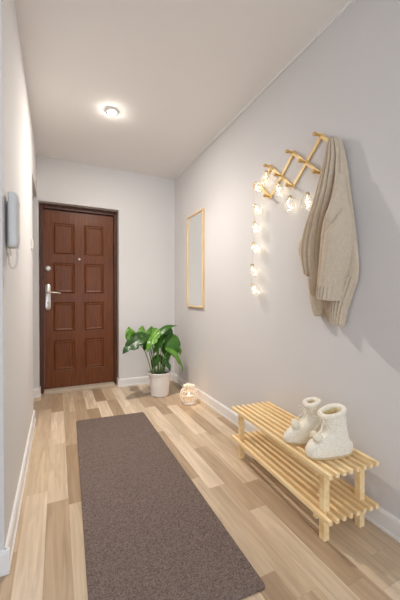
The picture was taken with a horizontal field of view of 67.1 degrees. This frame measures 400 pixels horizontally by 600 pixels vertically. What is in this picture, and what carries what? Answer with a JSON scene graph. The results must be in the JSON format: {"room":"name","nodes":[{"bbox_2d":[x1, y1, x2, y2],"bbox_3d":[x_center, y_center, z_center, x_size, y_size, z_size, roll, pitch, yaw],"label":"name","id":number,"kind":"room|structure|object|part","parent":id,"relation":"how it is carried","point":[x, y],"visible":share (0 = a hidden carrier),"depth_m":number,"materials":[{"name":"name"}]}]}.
{"room":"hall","nodes":[
{"label":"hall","id":0,"kind":"room"},
{"bbox_2d":[0,0,36,549],"bbox_3d":[-1.274,-0.234,2.094,0.140,2.500,2.208,0,1,-25],"label":"wall","id":1,"kind":"structure","parent":0,"point":[18,155],"depth_m":1.43,"materials":[{"name":"white paint"}]},
{"bbox_2d":[7,191,19,268],"bbox_3d":[-0.762,-0.276,1.234,0.047,0.305,0.123,0,1,-25],"label":"phone","id":2,"kind":"object","parent":1,"relation":"attached to","point":[13,203],"visible":1,"depth_m":1.19,"materials":[{"name":"white plastic"}]},
{"bbox_3d":[-0.790,-0.294,1.250,0.012,0.215,0.070,0,1,-25],"label":"plate","id":3,"kind":"part","parent":2,"relation":"part of","materials":[{"name":"white plastic"}]},
{"bbox_3d":[-0.760,-0.171,1.220,0.057,0.095,0.024,0,1,19],"label":"cord","id":4,"kind":"part","parent":2,"relation":"part of","materials":[{"name":"white plastic"}]},
{"bbox_2d":[4,410,35,567],"bbox_3d":[-1.059,0.974,1.837,0.018,0.088,1.560,0,1,-25],"label":"baseboard","id":5,"kind":"structure","parent":1,"relation":"attached to","point":[11,536],"depth_m":1.48,"materials":[{"name":"white paint"}]},
{"bbox_2d":[32,155,172,388],"bbox_3d":[-1.516,-0.246,3.338,2.518,2.500,0.250,0,1,-25],"label":"wall","id":6,"kind":"structure","parent":0,"point":[143,203],"depth_m":3.53,"materials":[{"name":"white paint"}]},
{"bbox_2d":[33,388,38,397],"bbox_3d":[-2.078,0.964,2.935,0.908,0.088,0.018,0,1,-25],"label":"baseboard","id":7,"kind":"structure","parent":6,"relation":"attached to","point":[35,391],"depth_m":3.11,"materials":[{"name":"white paint"}]},
{"bbox_2d":[39,203,116,394],"bbox_3d":[-1.355,-0.017,3.411,0.809,2.040,0.200,0,1,-25],"label":"door","id":8,"kind":"structure","parent":6,"relation":"in","point":[78,246],"depth_m":3.39,"materials":[{"name":"brown wood"}]},
{"bbox_3d":[-1.645,-0.032,3.264,0.054,0.283,0.014,0,1,-25],"label":"handle plate","id":9,"kind":"part","parent":8,"relation":"part of","materials":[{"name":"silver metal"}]},
{"bbox_2d":[119,373,172,386],"bbox_3d":[-0.635,0.957,3.618,0.656,0.088,0.018,0,1,-25],"label":"baseboard","id":10,"kind":"structure","parent":6,"relation":"attached to","point":[144,379],"depth_m":3.55,"materials":[{"name":"white paint"}]},
{"bbox_2d":[15,0,348,178],"bbox_3d":[-0.697,-1.519,0.427,3.718,0.100,6.393,0,1,-25],"label":"ceiling","id":11,"kind":"structure","parent":0,"point":[175,73],"depth_m":1.93,"materials":[{"name":"white paint"}]},
{"bbox_2d":[106,107,117,114],"bbox_3d":[-0.693,-1.475,2.374,0.094,0.024,0.094,0,1,-25],"label":"recessed light","id":12,"kind":"object","parent":11,"relation":"in","point":[112,111],"visible":1,"depth_m":2.35,"materials":[{"name":"white paint"}]},
{"bbox_2d":[0,380,399,599],"bbox_3d":[-0.697,1.081,0.451,3.718,0.100,6.393,0,1,-25],"label":"floor","id":13,"kind":"structure","parent":0,"point":[276,532],"depth_m":1.42,"materials":[{"name":"laminate"}]},
{"bbox_2d":[122,325,182,397],"bbox_3d":[-0.498,0.636,3.136,0.640,0.740,0.279,0,1,-25],"label":"potted plant","id":14,"kind":"object","parent":13,"relation":"on","point":[163,338],"visible":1,"depth_m":3.13,"materials":[{"name":"green plant"}]},
{"bbox_3d":[-0.426,0.880,3.192,0.242,0.250,0.242,0,1,-25],"label":"pot","id":15,"kind":"part","parent":14,"relation":"part of","materials":[{"name":"white ceramic"}]},
{"bbox_2d":[76,412,264,599],"bbox_3d":[-0.408,1.014,1.784,0.608,0.008,1.839,0,1,-25],"label":"rug","id":16,"kind":"object","parent":13,"relation":"on","point":[150,533],"visible":1,"depth_m":1.35,"materials":[{"name":"carpet"}]},
{"bbox_2d":[180,383,197,404],"bbox_3d":[-0.109,0.919,2.945,0.182,0.178,0.182,0,1,-25],"label":"candle lantern","id":17,"kind":"object","parent":13,"relation":"on","point":[184,402],"visible":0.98,"depth_m":2.90,"materials":[{"name":"white wicker"}]},
{"bbox_2d":[231,401,378,541],"bbox_3d":[0.495,0.862,1.656,0.286,0.315,0.836,0,1,-22],"label":"bench","id":18,"kind":"object","parent":13,"relation":"on","point":[333,496],"visible":0.97,"depth_m":1.45,"materials":[{"name":"brown wood"}]},
{"bbox_3d":[0.267,0.869,1.943,0.030,0.296,0.029,0,1,-22],"label":"leg","id":19,"kind":"part","parent":18,"relation":"part of","materials":[{"name":"brown wood"}]},
{"bbox_2d":[283,397,320,445],"bbox_3d":[0.538,0.597,1.498,0.248,0.217,0.096,0,1,0],"label":"bootie","id":20,"kind":"object","parent":18,"relation":"on","point":[298,433],"visible":0.82,"depth_m":1.47,"materials":[{"name":"beige fabric"}]},
{"bbox_3d":[0.530,0.575,1.494,0.125,0.094,0.090,0,1,0],"label":"cord","id":21,"kind":"part","parent":20,"relation":"part of","materials":[{"name":"beige fabric"}]},
{"bbox_3d":[0.532,0.875,1.291,0.030,0.296,0.029,0,1,-22],"label":"leg","id":22,"kind":"part","parent":18,"relation":"part of","materials":[{"name":"brown wood"}]},
{"bbox_2d":[305,403,352,459],"bbox_3d":[0.592,0.595,1.378,0.238,0.223,0.107,0,1,-13],"label":"bootie","id":23,"kind":"object","parent":18,"relation":"on","point":[332,441],"visible":1,"depth_m":1.34,"materials":[{"name":"beige fabric"}]},
{"bbox_3d":[0.592,0.576,1.377,0.148,0.094,0.099,0,1,-13],"label":"cord","id":24,"kind":"part","parent":23,"relation":"part of","materials":[{"name":"beige fabric"}]},
{"bbox_3d":[0.725,0.875,1.369,0.030,0.296,0.029,0,1,-22],"label":"leg","id":25,"kind":"part","parent":18,"relation":"part of","materials":[{"name":"brown wood"}]},
{"bbox_2d":[174,0,399,518],"bbox_3d":[0.939,-0.226,1.213,0.100,2.500,6.393,0,1,-25],"label":"wall","id":26,"kind":"structure","parent":0,"point":[345,85],"depth_m":1.77,"materials":[{"name":"white paint"}]},
{"bbox_2d":[173,181,173,372],"bbox_3d":[-0.327,-0.285,3.756,0.010,2.390,0.012,0,1,-25],"label":"trim","id":27,"kind":"structure","parent":26,"relation":"attached to","point":[173,181],"depth_m":3.75,"materials":[{"name":"white paint"}]},
{"bbox_2d":[187,208,203,307],"bbox_3d":[-0.052,-0.414,3.160,0.022,0.984,0.406,0,1,-25],"label":"wall mirror","id":28,"kind":"object","parent":26,"relation":"attached to","point":[195,222],"visible":1,"depth_m":3.15,"materials":[{"name":"brown wood"}]},
{"bbox_3d":[-0.136,-0.416,3.337,0.022,0.952,0.016,0,1,-25],"label":"frame","id":29,"kind":"part","parent":28,"relation":"part of","materials":[{"name":"wood"}]},
{"bbox_3d":[-0.052,-0.898,3.156,0.022,0.016,0.406,0,1,-25],"label":"frame","id":30,"kind":"part","parent":28,"relation":"part of","materials":[{"name":"wood"}]},
{"bbox_3d":[0.031,-0.413,2.984,0.022,0.952,0.016,0,1,-25],"label":"frame","id":31,"kind":"part","parent":28,"relation":"part of","materials":[{"name":"wood"}]},
{"bbox_2d":[173,0,354,180],"bbox_3d":[0.942,-1.465,1.065,0.010,0.020,5.943,0,1,-25],"label":"trim","id":32,"kind":"structure","parent":26,"relation":"attached to","point":[349,2],"depth_m":1.96,"materials":[{"name":"white paint"}]},
{"bbox_2d":[173,373,399,542],"bbox_3d":[0.938,0.981,1.086,0.018,0.088,5.943,0,1,-25],"label":"baseboard","id":33,"kind":"structure","parent":26,"relation":"attached to","point":[387,522],"depth_m":2.20,"materials":[{"name":"white paint"}]},
{"bbox_2d":[254,131,328,198],"bbox_3d":[0.547,-0.798,1.836,0.066,0.231,0.676,0,1,-25],"label":"peg rack","id":34,"kind":"object","parent":26,"relation":"attached to","point":[321,136],"visible":0.86,"depth_m":1.82,"materials":[{"name":"brown wood"}]},
{"bbox_2d":[250,170,309,306],"bbox_3d":[0.491,-0.406,1.918,0.082,0.910,0.591,0,1,-25],"label":"string lights","id":35,"kind":"object","parent":34,"relation":"hanging from","point":[265,171],"visible":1,"depth_m":2.09,"materials":[{"name":"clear glass"}]},
{"bbox_2d":[298,137,358,325],"bbox_3d":[0.614,-0.347,1.576,0.156,0.956,0.376,0,1,-25],"label":"cardigan","id":36,"kind":"object","parent":34,"relation":"hanging from","point":[328,245],"visible":1,"depth_m":1.48,"materials":[{"name":"beige fabric"}]},
{"bbox_3d":[0.704,-0.447,1.515,0.040,0.688,0.190,0,1,-25],"label":"panel","id":37,"kind":"part","parent":36,"relation":"part of","materials":[{"name":"beige fabric"}]},
{"bbox_3d":[-1.736,-0.222,0.714,1.876,2.500,0.100,0,1,-25],"label":"wall","id":38,"kind":"structure","parent":0,"visible":0},
{"bbox_2d":[0,547,9,576],"bbox_3d":[-1.637,0.985,0.701,2.034,0.088,0.018,0,1,-25],"label":"baseboard","id":39,"kind":"object","parent":38,"relation":"attached to","point":[4,555],"visible":1,"depth_m":1.13,"materials":[{"name":"white paint"}]}
]}

